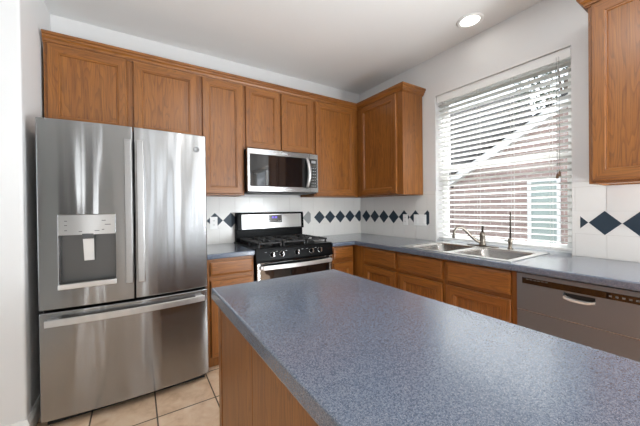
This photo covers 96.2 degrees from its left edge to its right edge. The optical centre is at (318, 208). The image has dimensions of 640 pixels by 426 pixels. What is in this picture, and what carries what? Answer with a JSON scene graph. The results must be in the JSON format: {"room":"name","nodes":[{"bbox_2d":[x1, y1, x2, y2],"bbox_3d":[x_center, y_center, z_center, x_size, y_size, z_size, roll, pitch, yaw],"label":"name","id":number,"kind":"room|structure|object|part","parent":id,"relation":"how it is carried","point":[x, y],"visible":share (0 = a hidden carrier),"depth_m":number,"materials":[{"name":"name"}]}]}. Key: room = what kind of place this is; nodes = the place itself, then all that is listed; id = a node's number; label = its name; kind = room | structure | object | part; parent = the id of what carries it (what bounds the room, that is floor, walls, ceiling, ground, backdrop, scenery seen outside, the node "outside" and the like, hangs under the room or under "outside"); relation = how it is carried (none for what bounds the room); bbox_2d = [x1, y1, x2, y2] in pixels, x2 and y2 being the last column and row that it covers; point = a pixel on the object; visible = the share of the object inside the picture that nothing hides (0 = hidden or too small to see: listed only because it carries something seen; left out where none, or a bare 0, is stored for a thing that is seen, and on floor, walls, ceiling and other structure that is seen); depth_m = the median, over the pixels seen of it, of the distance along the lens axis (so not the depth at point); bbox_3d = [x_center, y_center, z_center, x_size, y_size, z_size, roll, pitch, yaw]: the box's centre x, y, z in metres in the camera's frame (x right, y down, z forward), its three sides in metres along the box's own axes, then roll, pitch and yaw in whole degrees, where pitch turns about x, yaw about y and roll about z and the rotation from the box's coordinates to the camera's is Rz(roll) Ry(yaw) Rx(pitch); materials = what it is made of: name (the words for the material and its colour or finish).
{"room":"kitchen","nodes":[
{"label":"kitchen","id":0,"kind":"room"},
{"bbox_2d":[0,0,50,425],"bbox_3d":[-3.300,-0.076,0.943,3.511,2.742,0.702,-1,0,-32],"label":"wall","id":1,"kind":"structure","parent":0,"point":[22,22],"depth_m":1.58,"materials":[{"name":"paint"}]},
{"bbox_2d":[6,395,40,425],"bbox_3d":[-3.268,1.242,0.948,3.515,0.104,0.707,-1,0,-32],"label":"baseboard","id":2,"kind":"structure","parent":1,"relation":"attached to","point":[35,414],"depth_m":1.65,"materials":[{"name":"white paint"}]},
{"bbox_2d":[36,365,219,425],"bbox_3d":[0.324,1.283,0.999,3.760,0.060,4.720,-1,0,-32],"label":"floor","id":3,"kind":"structure","parent":0,"point":[195,402],"depth_m":1.80,"materials":[{"name":"beige tile"}]},
{"bbox_2d":[35,117,208,424],"bbox_3d":[-1.346,0.371,2.100,0.907,1.790,0.735,-1,0,-32],"label":"refrigerator","id":4,"kind":"object","parent":3,"relation":"on","point":[122,211],"visible":1,"depth_m":1.79,"materials":[{"name":"grey metal"}]},
{"bbox_3d":[-1.395,0.029,1.749,0.458,1.095,0.093,-1,0,-32],"label":"door","id":5,"kind":"part","parent":4,"relation":"part of","materials":[{"name":"silver metal"}]},
{"bbox_3d":[-1.391,0.095,1.739,0.268,0.117,0.078,-1,0,-32],"label":"control panel","id":6,"kind":"part","parent":4,"relation":"part of","materials":[{"name":"silver metal"}]},
{"bbox_3d":[-1.195,0.899,1.875,0.907,0.618,0.093,-1,0,-32],"label":"freezer drawer","id":7,"kind":"part","parent":4,"relation":"part of","materials":[{"name":"silver metal"}]},
{"bbox_3d":[-1.187,0.016,1.800,0.042,0.900,0.049,-1,0,-32],"label":"handle","id":8,"kind":"part","parent":4,"relation":"part of","materials":[{"name":"silver metal"}]},
{"bbox_3d":[-1.133,0.015,1.835,0.042,0.900,0.049,-1,0,-32],"label":"handle","id":9,"kind":"part","parent":4,"relation":"part of","materials":[{"name":"silver metal"}]},
{"bbox_3d":[-1.009,0.023,1.993,0.444,1.095,0.093,-1,0,-32],"label":"door","id":10,"kind":"part","parent":4,"relation":"part of","materials":[{"name":"silver metal"}]},
{"bbox_2d":[206,255,253,367],"bbox_3d":[-0.843,0.821,2.534,0.371,0.874,0.622,-1,0,-32],"label":"base cabinet","id":11,"kind":"object","parent":3,"relation":"on","point":[233,270],"visible":0.38,"depth_m":2.23,"materials":[{"name":"brown wood"}]},
{"bbox_2d":[207,243,254,259],"bbox_3d":[-0.845,0.364,2.523,0.374,0.040,0.640,-1,0,-32],"label":"countertop","id":12,"kind":"structure","parent":11,"relation":"on","point":[225,250],"depth_m":2.34,"materials":[{"name":"grey stone"}]},
{"bbox_3d":[-0.681,0.462,2.281,0.334,0.106,0.020,-1,0,-32],"label":"drawer","id":13,"kind":"part","parent":11,"relation":"part of","materials":[{"name":"brown wood"}]},
{"bbox_3d":[-0.676,0.845,2.284,0.334,0.584,0.020,-1,0,-32],"label":"door","id":14,"kind":"part","parent":11,"relation":"part of","materials":[{"name":"brown wood"}]},
{"bbox_2d":[218,307,317,425],"bbox_3d":[0.355,0.823,0.587,0.616,0.862,1.970,-1,0,-32],"label":"kitchen island","id":15,"kind":"object","parent":3,"relation":"on","point":[250,392],"visible":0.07,"depth_m":0.93,"materials":[{"name":"brown wood"}]},
{"bbox_2d":[211,269,639,425],"bbox_3d":[0.351,0.366,0.583,0.664,0.050,2.026,-1,0,-32],"label":"island countertop","id":16,"kind":"structure","parent":15,"relation":"on","point":[352,350],"depth_m":0.64,"materials":[{"name":"grey stone"}]},
{"bbox_2d":[234,212,332,280],"bbox_3d":[-0.333,0.644,2.803,0.770,1.213,0.705,-1,0,-32],"label":"gas range","id":17,"kind":"object","parent":3,"relation":"on","point":[278,242],"visible":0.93,"depth_m":2.68,"materials":[{"name":"black metal"}]},
{"bbox_2d":[234,234,331,250],"bbox_3d":[-0.358,0.318,2.834,0.770,0.072,0.628,-1,0,-32],"label":"cooktop","id":18,"kind":"object","parent":17,"relation":"in","point":[256,242],"depth_m":2.69,"materials":[{"name":"black metal"}]},
{"bbox_2d":[254,255,314,280],"bbox_3d":[-0.358,0.775,2.845,0.762,0.850,0.608,-1,0,-32],"label":"oven","id":19,"kind":"object","parent":17,"relation":"in","point":[255,264],"depth_m":2.38,"materials":[{"name":"silver metal"}]},
{"bbox_3d":[-0.186,0.749,2.573,0.754,0.602,0.030,-1,0,-32],"label":"oven door","id":20,"kind":"part","parent":17,"relation":"part of","materials":[{"name":"silver metal"}]},
{"bbox_3d":[-0.190,0.394,2.571,0.768,0.098,0.035,-1,0,-32],"label":"control panel","id":21,"kind":"part","parent":17,"relation":"part of","materials":[{"name":"black metal"}]},
{"bbox_3d":[-0.165,0.485,2.533,0.710,0.034,0.068,-1,0,-32],"label":"handle","id":22,"kind":"part","parent":17,"relation":"part of","materials":[{"name":"grey metal"}]},
{"bbox_2d":[331,245,352,274],"bbox_3d":[0.091,0.806,3.125,0.276,0.874,0.622,-1,0,-32],"label":"base cabinet","id":23,"kind":"object","parent":3,"relation":"on","point":[342,256],"visible":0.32,"depth_m":2.87,"materials":[{"name":"brown wood"}]},
{"bbox_3d":[0.250,0.440,2.870,0.233,0.110,0.020,-1,0,-32],"label":"drawer","id":24,"kind":"part","parent":23,"relation":"part of","materials":[{"name":"brown wood"}]},
{"bbox_3d":[0.255,0.830,2.872,0.233,0.586,0.020,-1,0,-32],"label":"door","id":25,"kind":"part","parent":23,"relation":"part of","materials":[{"name":"brown wood"}]},
{"bbox_2d":[353,245,397,287],"bbox_3d":[0.623,0.800,3.135,0.622,0.874,1.184,-1,0,-32],"label":"base cabinet","id":26,"kind":"object","parent":3,"relation":"on","point":[373,264],"visible":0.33,"depth_m":2.68,"materials":[{"name":"brown wood"}]},
{"bbox_3d":[0.563,0.451,2.659,0.020,0.136,0.406,-1,0,-32],"label":"drawer","id":27,"kind":"part","parent":26,"relation":"part of","materials":[{"name":"brown wood"}]},
{"bbox_3d":[0.568,0.835,2.661,0.020,0.572,0.406,-1,0,-32],"label":"door","id":28,"kind":"part","parent":26,"relation":"part of","materials":[{"name":"brown wood"}]},
{"bbox_2d":[309,233,639,290],"bbox_3d":[1.069,0.343,2.253,1.012,0.040,3.142,-1,0,-32],"label":"countertop","id":29,"kind":"structure","parent":26,"relation":"on","point":[605,272],"depth_m":1.74,"materials":[{"name":"grey stone"}]},
{"bbox_2d":[401,241,548,261],"bbox_3d":[1.180,0.409,2.263,0.570,0.186,0.870,-1,0,-32],"label":"sink","id":30,"kind":"object","parent":29,"relation":"in","point":[501,254],"visible":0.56,"depth_m":2.25,"materials":[{"name":"silver metal"}]},
{"bbox_3d":[1.047,0.409,2.412,0.423,0.186,0.353,-1,0,-32],"label":"bowl","id":31,"kind":"part","parent":30,"relation":"part of","materials":[{"name":"silver metal"}]},
{"bbox_3d":[1.264,0.409,2.068,0.423,0.186,0.378,-1,0,-32],"label":"bowl","id":32,"kind":"part","parent":30,"relation":"part of","materials":[{"name":"silver metal"}]},
{"bbox_2d":[452,226,498,247],"bbox_3d":[1.286,0.229,2.349,0.252,0.171,0.262,-1,0,-32],"label":"kitchen faucet","id":33,"kind":"object","parent":29,"relation":"on","point":[482,239],"visible":1,"depth_m":2.38,"materials":[{"name":"silver metal"}]},
{"bbox_3d":[1.240,0.218,2.399,0.247,0.148,0.027,-1,0,-3],"label":"spout","id":34,"kind":"part","parent":33,"relation":"part of","materials":[{"name":"silver metal"}]},
{"bbox_2d":[479,232,485,245],"bbox_3d":[1.373,0.250,2.399,0.054,0.114,0.054,-1,0,-32],"label":"faucet","id":35,"kind":"object","parent":33,"relation":"on","point":[482,239],"depth_m":2.38,"materials":[{"name":"silver metal"}]},
{"bbox_3d":[1.373,0.309,2.400,0.052,0.008,0.254,-1,0,-32],"label":"plate","id":36,"kind":"part","parent":33,"relation":"part of","materials":[{"name":"silver metal"}]},
{"bbox_2d":[505,212,512,249],"bbox_3d":[1.478,0.169,2.227,0.057,0.288,0.040,0,0,32],"label":"tap","id":37,"kind":"object","parent":29,"relation":"on","point":[510,240],"visible":1,"depth_m":2.22,"materials":[{"name":"silver metal"}]},
{"bbox_3d":[1.483,0.129,2.216,0.012,0.208,0.025,-1,0,24],"label":"spout","id":38,"kind":"part","parent":37,"relation":"part of","materials":[{"name":"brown metal"}]},
{"bbox_2d":[398,252,517,324],"bbox_3d":[1.186,0.799,2.246,0.622,0.874,0.918,-1,0,-32],"label":"base cabinet","id":39,"kind":"object","parent":3,"relation":"on","point":[488,291],"visible":0.41,"depth_m":1.97,"materials":[{"name":"brown wood"}]},
{"bbox_3d":[0.802,0.450,2.281,0.020,0.136,0.415,-1,0,-32],"label":"drawer","id":40,"kind":"part","parent":39,"relation":"part of","materials":[{"name":"brown wood"}]},
{"bbox_3d":[0.806,0.834,2.283,0.020,0.572,0.415,-1,0,-32],"label":"door","id":41,"kind":"part","parent":39,"relation":"part of","materials":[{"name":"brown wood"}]},
{"bbox_3d":[1.044,0.450,1.898,0.020,0.136,0.421,-1,0,-32],"label":"drawer","id":42,"kind":"part","parent":39,"relation":"part of","materials":[{"name":"brown wood"}]},
{"bbox_3d":[1.048,0.834,1.901,0.020,0.572,0.421,-1,0,-32],"label":"door","id":43,"kind":"part","parent":39,"relation":"part of","materials":[{"name":"brown wood"}]},
{"bbox_2d":[517,272,639,361],"bbox_3d":[1.588,0.799,1.590,0.619,0.872,0.608,-1,0,-32],"label":"dishwasher","id":44,"kind":"object","parent":3,"relation":"on","point":[600,317],"visible":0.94,"depth_m":1.44,"materials":[{"name":"grey metal"}]},
{"bbox_3d":[1.325,0.457,1.455,0.038,0.041,0.124,-1,0,-32],"label":"handle","id":45,"kind":"part","parent":44,"relation":"part of","materials":[{"name":"white metal"}]},
{"bbox_2d":[50,14,359,244],"bbox_3d":[-2.189,-0.095,2.133,6.760,2.742,0.120,-1,0,-32],"label":"wall","id":46,"kind":"structure","parent":0,"point":[58,24],"depth_m":2.69,"materials":[{"name":"paint"}]},
{"bbox_2d":[43,42,199,135],"bbox_3d":[-1.498,-0.837,2.303,0.978,0.566,0.317,-1,0,-32],"label":"upper cabinet","id":47,"kind":"object","parent":46,"relation":"attached to","point":[80,85],"visible":0.71,"depth_m":2.13,"materials":[{"name":"brown wood"}]},
{"bbox_3d":[-1.626,-0.841,2.046,0.448,0.550,0.020,-1,0,-32],"label":"door","id":48,"kind":"part","parent":47,"relation":"part of","materials":[{"name":"brown wood"}]},
{"bbox_3d":[-1.213,-0.847,2.307,0.453,0.550,0.020,-1,0,-32],"label":"door","id":49,"kind":"part","parent":47,"relation":"part of","materials":[{"name":"brown wood"}]},
{"bbox_2d":[199,76,243,196],"bbox_3d":[-0.921,-0.624,2.668,0.379,1.009,0.317,-1,0,-32],"label":"upper cabinet","id":50,"kind":"object","parent":46,"relation":"attached to","point":[220,102],"visible":0.76,"depth_m":2.55,"materials":[{"name":"brown wood"}]},
{"bbox_2d":[243,86,312,153],"bbox_3d":[-0.445,-0.846,2.969,0.752,0.579,0.317,-1,0,-32],"label":"upper cabinet","id":51,"kind":"object","parent":46,"relation":"attached to","point":[271,120],"visible":0.77,"depth_m":2.81,"materials":[{"name":"brown wood"}]},
{"bbox_3d":[-0.524,-0.851,2.743,0.345,0.563,0.020,-1,0,-32],"label":"door","id":52,"kind":"part","parent":51,"relation":"part of","materials":[{"name":"brown wood"}]},
{"bbox_2d":[244,148,317,194],"bbox_3d":[-0.403,-0.350,2.916,0.750,0.405,0.448,-1,0,-32],"label":"microwave","id":53,"kind":"object","parent":51,"relation":"attached to","point":[266,172],"visible":0.95,"depth_m":2.75,"materials":[{"name":"silver metal"}]},
{"bbox_3d":[-0.094,-0.360,2.885,0.064,0.307,0.037,0,0,41],"label":"handle","id":54,"kind":"part","parent":53,"relation":"part of","materials":[{"name":"grey metal"}]},
{"bbox_3d":[-0.050,-0.362,2.968,0.096,0.390,0.036,-1,0,-32],"label":"control panel","id":55,"kind":"part","parent":53,"relation":"part of","materials":[{"name":"silver metal"}]},
{"bbox_3d":[-0.214,-0.856,2.939,0.357,0.563,0.020,-1,0,-32],"label":"door","id":56,"kind":"part","parent":51,"relation":"part of","materials":[{"name":"brown wood"}]},
{"bbox_2d":[206,197,360,243],"bbox_3d":[-0.308,0.103,3.246,2.060,0.460,0.007,-1,0,-32],"label":"tile backsplash","id":57,"kind":"structure","parent":46,"relation":"attached to","point":[321,216],"depth_m":3.28,"materials":[{"name":"white tile"}]},
{"bbox_2d":[210,217,217,228],"bbox_3d":[-1.013,0.139,2.791,0.070,0.118,0.008,-1,0,-32],"label":"power outlet","id":58,"kind":"object","parent":57,"relation":"attached to","point":[213,220],"visible":1,"depth_m":2.79,"materials":[{"name":"white plastic"}]},
{"bbox_2d":[300,101,367,197],"bbox_3d":[0.261,-0.642,3.415,0.909,1.009,0.317,-1,0,-32],"label":"upper cabinet","id":59,"kind":"object","parent":46,"relation":"attached to","point":[335,144],"visible":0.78,"depth_m":3.20,"materials":[{"name":"brown wood"}]},
{"bbox_3d":[0.195,-0.646,3.198,0.527,0.994,0.020,-1,0,-32],"label":"door","id":60,"kind":"part","parent":59,"relation":"part of","materials":[{"name":"brown wood"}]},
{"bbox_2d":[44,0,542,93],"bbox_3d":[-0.228,-1.511,-1.003,6.760,0.080,7.520,-1,0,-32],"label":"ceiling","id":61,"kind":"structure","parent":0,"point":[354,46],"depth_m":2.37,"materials":[{"name":"paint"}]},
{"bbox_2d":[456,12,483,28],"bbox_3d":[1.216,-1.502,2.300,0.196,0.010,0.196,-1,0,-32],"label":"recessed light","id":62,"kind":"object","parent":61,"relation":"in","point":[470,20],"visible":1,"depth_m":2.29,"materials":[{"name":"white plastic"}]},
{"bbox_2d":[360,0,639,262],"bbox_3d":[2.609,-0.143,0.718,0.160,2.742,7.400,-1,0,-32],"label":"wall","id":63,"kind":"structure","parent":0,"point":[547,27],"depth_m":2.29,"materials":[{"name":"paint"}]},
{"bbox_2d":[357,91,422,196],"bbox_3d":[0.763,-0.646,3.165,0.317,1.009,0.678,-1,0,-32],"label":"upper cabinet","id":64,"kind":"object","parent":63,"relation":"attached to","point":[389,129],"visible":1,"depth_m":2.94,"materials":[{"name":"brown wood"}]},
{"bbox_2d":[41,29,425,110],"bbox_3d":[-0.377,-1.167,2.432,3.023,0.067,0.739,-1,0,-32],"label":"crown molding","id":65,"kind":"structure","parent":64,"relation":"on","point":[52,37],"depth_m":2.46,"materials":[{"name":"brown wood"}]},
{"bbox_3d":[0.636,-0.651,3.087,0.020,0.994,0.542,-1,0,-32],"label":"door","id":66,"kind":"part","parent":64,"relation":"part of","materials":[{"name":"brown wood"}]},
{"bbox_2d":[361,191,435,240],"bbox_3d":[0.865,0.071,3.325,0.007,0.496,1.128,-1,0,-32],"label":"tile backsplash","id":67,"kind":"structure","parent":63,"relation":"attached to","point":[379,215],"depth_m":3.24,"materials":[{"name":"white tile"}]},
{"bbox_2d":[403,214,407,224],"bbox_3d":[0.960,0.120,3.161,0.008,0.117,0.063,-1,0,-32],"label":"power outlet","id":68,"kind":"object","parent":67,"relation":"attached to","point":[405,216],"visible":1,"depth_m":3.15,"materials":[{"name":"white plastic"}]},
{"bbox_2d":[414,214,425,225],"bbox_3d":[1.062,0.119,2.999,0.009,0.117,0.154,-1,0,-32],"label":"light switch","id":69,"kind":"object","parent":67,"relation":"attached to","point":[419,220],"visible":1,"depth_m":3.00,"materials":[{"name":"white plastic"}]},
{"bbox_2d":[442,57,571,252],"bbox_3d":[1.560,-0.378,2.474,0.048,1.467,1.046,-1,0,-32],"label":"window","id":70,"kind":"structure","parent":63,"relation":"in","point":[569,245],"depth_m":2.38,"materials":[{"name":"white plastic"}]},
{"bbox_2d":[437,47,571,250],"bbox_3d":[1.480,-0.408,2.423,0.075,1.407,1.038,-1,0,-32],"label":"window blind","id":71,"kind":"object","parent":70,"relation":"attached to","point":[565,53],"visible":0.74,"depth_m":2.30,"materials":[{"name":"white plastic"}]},
{"bbox_3d":[1.284,-0.388,2.751,0.055,1.350,0.002,-1,0,-32],"label":"ladder cord","id":72,"kind":"part","parent":71,"relation":"part of","materials":[{"name":"white fabric"}]},
{"bbox_3d":[1.419,-0.389,2.538,0.055,1.350,0.002,-1,0,-32],"label":"ladder cord","id":73,"kind":"part","parent":71,"relation":"part of","materials":[{"name":"white fabric"}]},
{"bbox_3d":[1.496,0.286,2.433,0.046,0.018,1.038,-1,0,-32],"label":"rail","id":74,"kind":"part","parent":71,"relation":"part of","materials":[{"name":"white plastic"}]},
{"bbox_3d":[1.564,-0.389,2.309,0.055,1.350,0.002,-1,0,-32],"label":"ladder cord","id":75,"kind":"part","parent":71,"relation":"part of","materials":[{"name":"white fabric"}]},
{"bbox_3d":[1.700,-0.389,2.095,0.055,1.350,0.002,-1,0,-32],"label":"ladder cord","id":76,"kind":"part","parent":71,"relation":"part of","materials":[{"name":"white fabric"}]},
{"bbox_3d":[1.693,-0.656,2.028,0.003,0.825,0.018,-1,0,-32],"label":"lift cord","id":77,"kind":"part","parent":71,"relation":"part of","materials":[{"name":"white fabric"}]},
{"bbox_3d":[1.565,-0.726,2.477,0.021,0.712,0.986,-1,0,-32],"label":"sash","id":78,"kind":"part","parent":70,"relation":"part of","materials":[{"name":"white plastic"}]},
{"bbox_3d":[1.554,-0.055,2.469,0.021,0.700,0.986,-1,0,-32],"label":"sash","id":79,"kind":"part","parent":70,"relation":"part of","materials":[{"name":"white plastic"}]},
{"bbox_2d":[572,181,639,261],"bbox_3d":[1.988,0.069,1.548,0.007,0.496,0.967,-1,0,-32],"label":"tile backsplash","id":80,"kind":"structure","parent":63,"relation":"attached to","point":[605,219],"depth_m":1.81,"materials":[{"name":"white tile"}]},
{"bbox_2d":[588,0,639,185],"bbox_3d":[1.887,-0.649,1.387,0.317,1.009,0.802,-1,0,-32],"label":"upper cabinet","id":81,"kind":"object","parent":63,"relation":"attached to","point":[613,25],"visible":1,"depth_m":1.56,"materials":[{"name":"brown wood"}]},
{"bbox_2d":[576,0,601,12],"bbox_3d":[1.862,-1.187,1.398,0.344,0.067,0.844,-1,0,-32],"label":"crown molding","id":82,"kind":"structure","parent":81,"relation":"on","point":[585,4],"depth_m":1.64,"materials":[{"name":"brown wood"}]},
{"label":"outside","id":83,"kind":"structure","parent":0,"visible":0},
{"bbox_3d":[7.430,1.555,8.142,15.800,0.150,24.000,-1,0,-32],"label":"ground","id":84,"kind":"structure","parent":83,"visible":0},
{"bbox_2d":[449,93,532,234],"bbox_3d":[4.165,-1.391,13.890,5.900,5.750,9.400,-1,0,-32],"label":"house","id":85,"kind":"structure","parent":84,"relation":"on","point":[513,102],"depth_m":10.00,"materials":[{"name":"brick"}]},
{"bbox_2d":[449,93,567,243],"bbox_3d":[5.859,-0.763,3.573,2.000,4.574,8.550,-1,0,-32],"label":"house","id":86,"kind":"structure","parent":84,"relation":"on","point":[555,193],"depth_m":5.30,"materials":[{"name":"brick"}]},
{"bbox_3d":[3.941,0.138,5.009,0.020,1.300,0.390,-1,0,-32],"label":"pane","id":87,"kind":"part","parent":86,"relation":"part of","materials":[{"name":"clear glass"}]},
{"bbox_2d":[513,66,567,113],"bbox_3d":[7.253,-1.881,8.297,2.885,6.729,2.952,-1,0,-32],"label":"tree","id":88,"kind":"object","parent":84,"relation":"on","point":[564,81],"visible":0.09,"depth_m":8.54,"materials":[{"name":"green plant"}]}
]}

